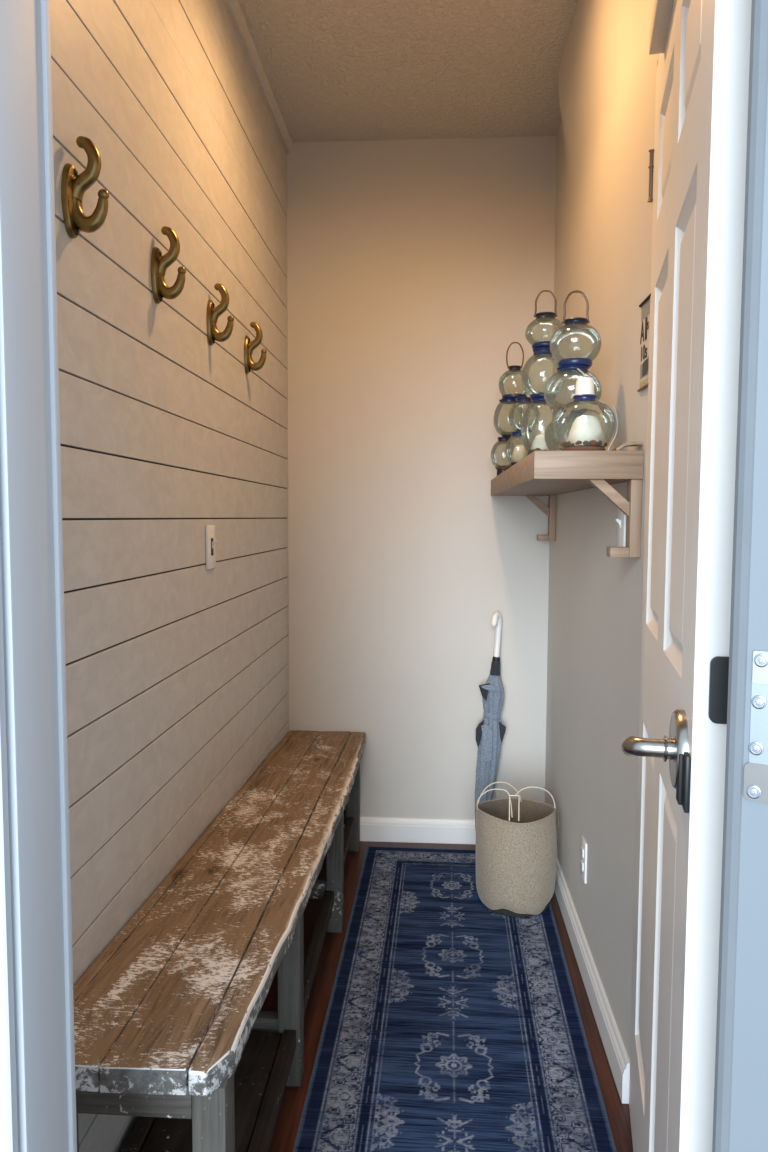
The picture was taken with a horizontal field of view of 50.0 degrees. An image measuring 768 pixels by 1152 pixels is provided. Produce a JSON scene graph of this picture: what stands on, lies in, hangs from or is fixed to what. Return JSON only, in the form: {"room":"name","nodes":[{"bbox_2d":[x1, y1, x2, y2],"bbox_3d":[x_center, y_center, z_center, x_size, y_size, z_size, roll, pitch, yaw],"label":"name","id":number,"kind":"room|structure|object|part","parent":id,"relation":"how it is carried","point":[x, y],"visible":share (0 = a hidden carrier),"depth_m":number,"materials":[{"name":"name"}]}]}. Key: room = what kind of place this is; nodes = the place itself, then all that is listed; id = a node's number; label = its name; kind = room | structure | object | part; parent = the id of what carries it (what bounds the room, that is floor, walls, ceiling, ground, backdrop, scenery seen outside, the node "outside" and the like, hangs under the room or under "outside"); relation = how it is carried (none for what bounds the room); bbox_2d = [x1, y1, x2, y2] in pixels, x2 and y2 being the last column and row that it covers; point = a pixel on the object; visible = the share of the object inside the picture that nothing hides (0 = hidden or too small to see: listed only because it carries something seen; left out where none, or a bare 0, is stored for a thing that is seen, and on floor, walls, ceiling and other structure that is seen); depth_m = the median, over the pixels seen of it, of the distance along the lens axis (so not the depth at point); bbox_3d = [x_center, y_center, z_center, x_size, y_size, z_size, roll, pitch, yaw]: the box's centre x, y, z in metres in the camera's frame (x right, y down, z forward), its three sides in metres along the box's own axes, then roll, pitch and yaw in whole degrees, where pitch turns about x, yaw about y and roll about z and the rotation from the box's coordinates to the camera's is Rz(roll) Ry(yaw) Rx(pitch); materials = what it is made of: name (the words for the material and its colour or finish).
{"room":"mudroom","nodes":[
{"label":"mudroom","id":0,"kind":"room"},
{"bbox_2d":[50,0,288,1151],"bbox_3d":[-0.496,-0.220,2.025,0.101,2.706,2.560,0,4,4],"label":"wall","id":1,"kind":"structure","parent":0,"point":[177,668],"depth_m":1.72,"materials":[{"name":"paint"}]},
{"bbox_2d":[61,136,108,238],"bbox_3d":[-0.461,-0.603,1.277,0.069,0.153,0.058,0,4,4],"label":"coat hook","id":2,"kind":"object","parent":1,"relation":"attached to","point":[74,186],"visible":1,"depth_m":1.27,"materials":[{"name":"gold metal"}]},
{"bbox_3d":[-0.483,-0.583,1.280,0.012,0.112,0.058,0,4,4],"label":"plate","id":3,"kind":"part","parent":2,"relation":"part of","materials":[{"name":"gold metal"}]},
{"bbox_2d":[151,226,185,303],"bbox_3d":[-0.436,-0.631,1.670,0.069,0.153,0.058,0,4,4],"label":"coat hook","id":4,"kind":"object","parent":1,"relation":"attached to","point":[159,263],"visible":1,"depth_m":1.66,"materials":[{"name":"gold metal"}]},
{"bbox_3d":[-0.459,-0.611,1.673,0.012,0.112,0.058,0,4,4],"label":"plate","id":5,"kind":"part","parent":4,"relation":"part of","materials":[{"name":"gold metal"}]},
{"bbox_2d":[206,525,216,568],"bbox_3d":[-0.434,-0.074,2.089,0.018,0.110,0.072,0,4,4],"label":"light switch","id":6,"kind":"object","parent":1,"relation":"attached to","point":[211,541],"visible":1,"depth_m":2.08,"materials":[{"name":"white plastic"}]},
{"bbox_2d":[206,283,233,344],"bbox_3d":[-0.411,-0.657,2.068,0.069,0.153,0.058,0,4,4],"label":"coat hook","id":7,"kind":"object","parent":1,"relation":"attached to","point":[212,313],"visible":1,"depth_m":2.06,"materials":[{"name":"gold metal"}]},
{"bbox_3d":[-0.434,-0.637,2.071,0.012,0.112,0.058,0,4,4],"label":"plate","id":8,"kind":"part","parent":7,"relation":"part of","materials":[{"name":"gold metal"}]},
{"bbox_2d":[244,322,266,373],"bbox_3d":[-0.386,-0.684,2.467,0.069,0.153,0.058,0,4,4],"label":"coat hook","id":9,"kind":"object","parent":1,"relation":"attached to","point":[249,346],"visible":1,"depth_m":2.46,"materials":[{"name":"gold metal"}]},
{"bbox_3d":[-0.408,-0.664,2.470,0.012,0.112,0.058,0,4,4],"label":"plate","id":10,"kind":"part","parent":9,"relation":"part of","materials":[{"name":"gold metal"}]},
{"bbox_2d":[224,0,292,152],"bbox_3d":[-0.432,-1.530,1.932,0.027,0.040,2.350,0,4,4],"label":"trim","id":11,"kind":"structure","parent":1,"relation":"attached to","point":[233,6],"depth_m":2.54,"materials":[{"name":"paint"}]},
{"bbox_2d":[238,0,577,141],"bbox_3d":[0.185,-1.587,1.934,2.900,0.080,2.700,0,4,4],"label":"ceiling","id":12,"kind":"structure","parent":0,"point":[336,70],"depth_m":2.56,"materials":[{"name":"paint"}]},
{"bbox_2d":[286,136,556,819],"bbox_3d":[0.234,-0.302,3.208,1.407,2.706,0.100,0,4,4],"label":"wall","id":13,"kind":"structure","parent":0,"point":[415,266],"depth_m":3.15,"materials":[{"name":"beige paint"}]},
{"bbox_2d":[344,817,475,843],"bbox_3d":[0.125,1.005,3.250,1.007,0.093,0.016,0,4,4],"label":"baseboard","id":14,"kind":"structure","parent":13,"relation":"attached to","point":[376,829],"depth_m":3.24,"materials":[{"name":"white paint"}]},
{"bbox_2d":[260,841,632,1151],"bbox_3d":[0.093,1.205,1.662,3.200,0.080,3.650,0,4,4],"label":"floor","id":15,"kind":"structure","parent":0,"point":[293,1100],"depth_m":2.16,"materials":[{"name":"brown wood"}]},
{"bbox_2d":[73,730,365,1151],"bbox_3d":[-0.281,0.853,2.184,0.319,0.545,2.137,0,4,4],"label":"wooden bench","id":16,"kind":"object","parent":15,"relation":"on","point":[171,1031],"visible":0.96,"depth_m":1.54,"materials":[{"name":"brown wood"}]},
{"bbox_3d":[-0.468,0.944,1.178,0.048,0.505,0.052,0,4,4],"label":"leg","id":17,"kind":"part","parent":16,"relation":"part of","materials":[{"name":"grey wood"}]},
{"bbox_3d":[-0.457,1.056,1.537,0.026,0.040,0.646,0,4,4],"label":"long rail","id":18,"kind":"part","parent":16,"relation":"part of","materials":[{"name":"brown wood"}]},
{"bbox_3d":[-0.239,0.946,1.163,0.047,0.505,0.052,0,4,4],"label":"leg","id":19,"kind":"part","parent":16,"relation":"part of","materials":[{"name":"grey wood"}]},
{"bbox_3d":[-0.319,1.022,1.877,0.162,0.050,0.028,0,4,4],"label":"cross rail","id":20,"kind":"part","parent":16,"relation":"part of","materials":[{"name":"grey wood"}]},
{"bbox_3d":[-0.231,1.058,1.522,0.028,0.040,0.646,0,4,4],"label":"long rail","id":21,"kind":"part","parent":16,"relation":"part of","materials":[{"name":"brown wood"}]},
{"bbox_3d":[-0.211,0.913,1.862,0.051,0.471,0.052,0,4,4],"label":"leg","id":22,"kind":"part","parent":16,"relation":"part of","materials":[{"name":"grey wood"}]},
{"bbox_3d":[-0.266,0.973,2.563,0.180,0.050,0.028,0,4,4],"label":"cross rail","id":23,"kind":"part","parent":16,"relation":"part of","materials":[{"name":"grey wood"}]},
{"bbox_3d":[-0.187,1.009,2.214,0.028,0.040,0.636,0,4,4],"label":"long rail","id":24,"kind":"part","parent":16,"relation":"part of","materials":[{"name":"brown wood"}]},
{"bbox_3d":[-0.151,0.881,2.550,0.048,0.437,0.052,0,4,4],"label":"leg","id":25,"kind":"part","parent":16,"relation":"part of","materials":[{"name":"grey wood"}]},
{"bbox_3d":[-0.146,0.962,2.866,0.028,0.040,0.566,0,4,4],"label":"long rail","id":26,"kind":"part","parent":16,"relation":"part of","materials":[{"name":"grey wood"}]},
{"bbox_3d":[-0.120,0.852,3.168,0.050,0.407,0.052,0,4,4],"label":"leg","id":27,"kind":"part","parent":16,"relation":"part of","materials":[{"name":"grey wood"}]},
{"bbox_2d":[293,846,616,1151],"bbox_3d":[0.185,1.121,2.203,0.651,0.009,1.933,1,4,4],"label":"runner rug","id":28,"kind":"object","parent":15,"relation":"on","point":[452,1023],"visible":0.88,"depth_m":2.04,"materials":[{"name":"blue fabric"}]},
{"bbox_2d":[475,612,505,830],"bbox_3d":[0.406,0.596,3.140,0.115,0.920,0.097,0,4,4],"label":"umbrella","id":29,"kind":"object","parent":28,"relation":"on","point":[490,732],"visible":0.91,"depth_m":3.12,"materials":[{"name":"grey fabric"}]},
{"bbox_3d":[0.425,0.226,3.127,0.029,0.181,0.071,3,5,31],"label":"crook handle","id":30,"kind":"part","parent":29,"relation":"part of","materials":[{"name":"white plastic"}]},
{"bbox_2d":[475,782,558,916],"bbox_3d":[0.437,0.881,2.720,0.271,0.396,0.267,0,4,4],"label":"laundry basket","id":31,"kind":"object","parent":28,"relation":"on","point":[516,838],"visible":1,"depth_m":2.62,"materials":[{"name":"fabric"}]},
{"bbox_3d":[0.359,0.732,2.657,0.129,0.090,0.035,2,5,28],"label":"wire handle","id":32,"kind":"part","parent":31,"relation":"part of","materials":[{"name":"metal"}]},
{"bbox_3d":[0.386,0.729,2.770,0.160,0.071,0.022,-1,4,-12],"label":"wire handle","id":33,"kind":"part","parent":31,"relation":"part of","materials":[{"name":"metal"}]},
{"bbox_3d":[0.411,0.732,2.599,0.033,0.082,0.006,0,4,4],"label":"wire handle","id":34,"kind":"part","parent":31,"relation":"part of","materials":[{"name":"metal"}]},
{"bbox_3d":[0.496,0.730,2.702,0.137,0.079,0.012,0,4,-1],"label":"wire handle","id":35,"kind":"part","parent":31,"relation":"part of","materials":[{"name":"metal"}]},
{"bbox_2d":[545,0,658,1060],"bbox_3d":[0.971,-0.207,1.923,0.946,2.706,2.480,0,4,4],"label":"wall","id":36,"kind":"structure","parent":0,"point":[607,72],"depth_m":2.13,"materials":[{"name":"beige paint"}]},
{"bbox_2d":[491,451,643,556],"bbox_3d":[0.473,-0.201,2.425,0.227,0.224,1.385,0,4,4],"label":"wall shelf","id":37,"kind":"object","parent":36,"relation":"attached to","point":[550,474],"visible":1,"depth_m":1.74,"materials":[{"name":"brown wood"}]},
{"bbox_2d":[491,437,514,475],"bbox_3d":[0.423,-0.419,2.907,0.093,0.140,0.093,0,4,4],"label":"glass jar","id":38,"kind":"object","parent":37,"relation":"on","point":[501,440],"visible":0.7,"depth_m":2.92,"materials":[{"name":"clear glass"}]},
{"bbox_3d":[0.423,-0.427,2.906,0.093,0.100,0.093,0,4,4],"label":"globe","id":39,"kind":"part","parent":38,"relation":"part of","materials":[{"name":"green glass"}]},
{"bbox_2d":[493,398,523,436],"bbox_3d":[0.440,-0.554,2.896,0.109,0.130,0.109,0,4,4],"label":"glass jar","id":40,"kind":"object","parent":38,"relation":"on","point":[499,430],"visible":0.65,"depth_m":2.92,"materials":[{"name":"clear glass"}]},
{"bbox_2d":[499,342,530,398],"bbox_3d":[0.458,-0.719,2.883,0.112,0.199,0.112,0,4,4],"label":"glass jar","id":41,"kind":"object","parent":40,"relation":"on","point":[515,369],"visible":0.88,"depth_m":2.88,"materials":[{"name":"clear glass"}]},
{"bbox_3d":[0.459,-0.771,2.879,0.063,0.093,0.008,0,4,4],"label":"handle","id":42,"kind":"part","parent":41,"relation":"part of","materials":[{"name":"brown metal"}]},
{"bbox_3d":[0.458,-0.675,2.886,0.112,0.093,0.112,0,4,4],"label":"globe","id":43,"kind":"part","parent":41,"relation":"part of","materials":[{"name":"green glass"}]},
{"bbox_2d":[506,432,531,466],"bbox_3d":[0.431,-0.394,2.637,0.084,0.130,0.084,0,4,4],"label":"glass jar","id":44,"kind":"object","parent":37,"relation":"on","point":[519,452],"visible":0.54,"depth_m":2.62,"materials":[{"name":"clear glass"}]},
{"bbox_2d":[511,445,526,461],"bbox_3d":[0.434,-0.392,2.637,0.055,0.055,0.056,0,4,4],"label":"candle","id":45,"kind":"object","parent":44,"relation":"on","point":[519,452],"depth_m":2.62,"materials":[{"name":"beige wax"}]},
{"bbox_2d":[508,397,539,432],"bbox_3d":[0.447,-0.513,2.627,0.099,0.107,0.099,0,4,4],"label":"glass jar","id":46,"kind":"object","parent":44,"relation":"on","point":[520,401],"visible":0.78,"depth_m":2.65,"materials":[{"name":"clear glass"}]},
{"bbox_2d":[521,397,558,455],"bbox_3d":[0.441,-0.400,2.304,0.115,0.190,0.115,0,4,4],"label":"glass jar","id":47,"kind":"object","parent":37,"relation":"on","point":[539,444],"visible":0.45,"depth_m":2.32,"materials":[{"name":"clear glass"}]},
{"bbox_2d":[521,347,564,398],"bbox_3d":[0.444,-0.563,2.292,0.121,0.136,0.121,0,4,4],"label":"glass jar","id":48,"kind":"object","parent":47,"relation":"on","point":[540,353],"visible":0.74,"depth_m":2.31,"materials":[{"name":"clear glass"}]},
{"bbox_2d":[525,290,564,348],"bbox_3d":[0.448,-0.712,2.282,0.110,0.160,0.110,0,4,4],"label":"glass jar","id":49,"kind":"object","parent":48,"relation":"on","point":[542,318],"visible":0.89,"depth_m":2.28,"materials":[{"name":"clear glass"}]},
{"bbox_3d":[0.448,-0.677,2.284,0.110,0.072,0.110,0,4,4],"label":"globe","id":50,"kind":"part","parent":49,"relation":"part of","materials":[{"name":"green glass"}]},
{"bbox_3d":[0.448,-0.754,2.279,0.066,0.074,0.008,0,4,4],"label":"handle","id":51,"kind":"part","parent":49,"relation":"part of","materials":[{"name":"brown metal"}]},
{"bbox_2d":[544,411,584,450],"bbox_3d":[0.446,-0.336,1.967,0.124,0.109,0.124,0,4,4],"label":"glass jar","id":52,"kind":"object","parent":37,"relation":"on","point":[549,431],"visible":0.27,"depth_m":2.00,"materials":[{"name":"clear glass"}]},
{"bbox_3d":[0.446,-0.336,1.967,0.124,0.090,0.124,0,4,4],"label":"globe","id":53,"kind":"part","parent":52,"relation":"part of","materials":[{"name":"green glass"}]},
{"bbox_2d":[544,365,601,411],"bbox_3d":[0.449,-0.443,1.959,0.135,0.104,0.135,0,4,4],"label":"glass jar","id":54,"kind":"object","parent":52,"relation":"on","point":[568,371],"visible":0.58,"depth_m":1.98,"materials":[{"name":"clear glass"}]},
{"bbox_2d":[550,290,601,367],"bbox_3d":[0.454,-0.585,1.949,0.120,0.179,0.120,0,4,4],"label":"glass jar","id":55,"kind":"object","parent":54,"relation":"on","point":[576,324],"visible":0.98,"depth_m":1.96,"materials":[{"name":"clear glass"}]},
{"bbox_3d":[0.454,-0.635,1.945,0.066,0.077,0.008,0,4,4],"label":"handle","id":56,"kind":"part","parent":55,"relation":"part of","materials":[{"name":"brown metal"}]},
{"bbox_3d":[0.454,-0.550,1.951,0.120,0.088,0.120,0,4,4],"label":"globe","id":57,"kind":"part","parent":55,"relation":"part of","materials":[{"name":"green glass"}]},
{"bbox_2d":[553,368,617,450],"bbox_3d":[0.438,-0.362,1.800,0.134,0.185,0.133,0,4,4],"label":"glass jar","id":58,"kind":"object","parent":37,"relation":"on","point":[585,434],"visible":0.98,"depth_m":1.79,"materials":[{"name":"clear glass"},{"name":"white candle wax"},{"name":"blue painted metal"}]},
{"bbox_3d":[0.438,-0.330,1.802,0.133,0.106,0.133,0,4,4],"label":"globe","id":59,"kind":"part","parent":58,"relation":"part of","materials":[{"name":"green glass"}]},
{"bbox_3d":[0.480,-0.327,1.778,0.048,0.114,0.016,2,5,27],"label":"handle","id":60,"kind":"part","parent":58,"relation":"part of","materials":[{"name":"grey metal"}]},
{"bbox_2d":[611,442,642,450],"bbox_3d":[0.517,-0.275,1.756,0.055,0.019,0.050,0,4,4],"label":"wooden board","id":61,"kind":"object","parent":37,"relation":"on","point":[628,444],"visible":0.96,"depth_m":1.73,"materials":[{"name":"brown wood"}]},
{"bbox_2d":[580,834,586,883],"bbox_3d":[0.570,0.809,2.357,0.010,0.116,0.072,0,4,4],"label":"wall outlet","id":62,"kind":"object","parent":36,"relation":"attached to","point":[583,861],"visible":1,"depth_m":2.34,"materials":[{"name":"white plastic"}]},
{"bbox_2d":[554,859,629,1103],"bbox_3d":[0.575,1.059,2.514,0.016,0.093,1.433,0,4,4],"label":"baseboard","id":63,"kind":"structure","parent":36,"relation":"attached to","point":[617,1056],"depth_m":2.12,"materials":[{"name":"white paint"}]},
{"bbox_2d":[615,509,625,546],"bbox_3d":[0.546,-0.116,1.911,0.018,0.110,0.072,0,4,4],"label":"light switch","id":64,"kind":"object","parent":36,"relation":"attached to","point":[621,517],"visible":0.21,"depth_m":1.90,"materials":[{"name":"white plastic"}]},
{"bbox_2d":[637,293,650,391],"bbox_3d":[0.542,-0.482,1.709,0.007,0.184,0.098,0,4,4],"label":"wall sign","id":65,"kind":"object","parent":36,"relation":"attached to","point":[645,305],"visible":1,"depth_m":1.71,"materials":[{"name":"fabric"}]},
{"bbox_3d":[0.541,-0.393,1.716,0.005,0.005,0.094,0,4,4],"label":"rod","id":66,"kind":"part","parent":65,"relation":"part of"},
{"bbox_2d":[640,378,647,387],"bbox_3d":[0.543,-0.403,1.715,0.001,0.012,0.082,0,4,4],"label":"print","id":67,"kind":"object","parent":65,"relation":"on","point":[643,381],"depth_m":1.72},
{"bbox_2d":[640,365,647,378],"bbox_3d":[0.543,-0.431,1.713,0.001,0.029,0.078,0,4,4],"label":"print","id":68,"kind":"object","parent":65,"relation":"on","point":[643,368],"depth_m":1.72},
{"bbox_3d":[0.542,-0.571,1.703,0.006,0.006,0.098,0,4,4],"label":"rod","id":69,"kind":"part","parent":65,"relation":"part of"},
{"bbox_2d":[642,356,648,376],"bbox_3d":[0.542,-0.435,1.705,0.001,0.035,0.052,0,4,4],"label":"print","id":70,"kind":"object","parent":65,"relation":"on","point":[645,359],"depth_m":1.71,"materials":[{"name":"paper"}]},
{"bbox_2d":[641,299,649,320],"bbox_3d":[0.543,-0.552,1.703,0.001,0.029,0.084,0,4,4],"label":"print","id":71,"kind":"object","parent":65,"relation":"attached to","point":[645,305],"depth_m":1.71},
{"bbox_2d":[621,0,751,1151],"bbox_3d":[0.435,0.098,1.335,0.123,2.153,0.805,1,4,13],"label":"door","id":72,"kind":"structure","parent":36,"relation":"in","point":[697,188],"depth_m":1.02,"materials":[{"name":"white paint"}]},
{"bbox_3d":[0.337,0.223,1.072,0.060,0.051,0.110,0,4,4],"label":"lever","id":73,"kind":"part","parent":72,"relation":"part of","materials":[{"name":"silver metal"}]},
{"bbox_3d":[0.367,0.217,1.028,0.013,0.099,0.099,1,4,13],"label":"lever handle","id":74,"kind":"part","parent":72,"relation":"part of","materials":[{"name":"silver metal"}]},
{"bbox_3d":[0.050,-0.129,0.778,3.000,2.706,0.103,0,4,4],"label":"wall","id":75,"kind":"structure","parent":0,"visible":0},
{"bbox_2d":[0,0,76,1151],"bbox_3d":[-0.382,0.151,0.816,0.082,2.140,0.125,0,4,4],"label":"trim","id":76,"kind":"structure","parent":75,"relation":"attached to","point":[38,1084],"depth_m":0.80,"materials":[{"name":"white paint"}]},
{"bbox_2d":[712,0,767,1151],"bbox_3d":[0.447,0.187,0.778,0.206,2.080,0.116,0,4,4],"label":"trim","id":77,"kind":"structure","parent":75,"relation":"attached to","point":[740,1113],"depth_m":0.82,"materials":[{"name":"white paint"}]},
{"bbox_3d":[0.386,0.149,0.804,0.051,0.148,0.002,3,5,30],"label":"strike plate","id":78,"kind":"part","parent":77,"relation":"part of","materials":[{"name":"metal"}]}
]}

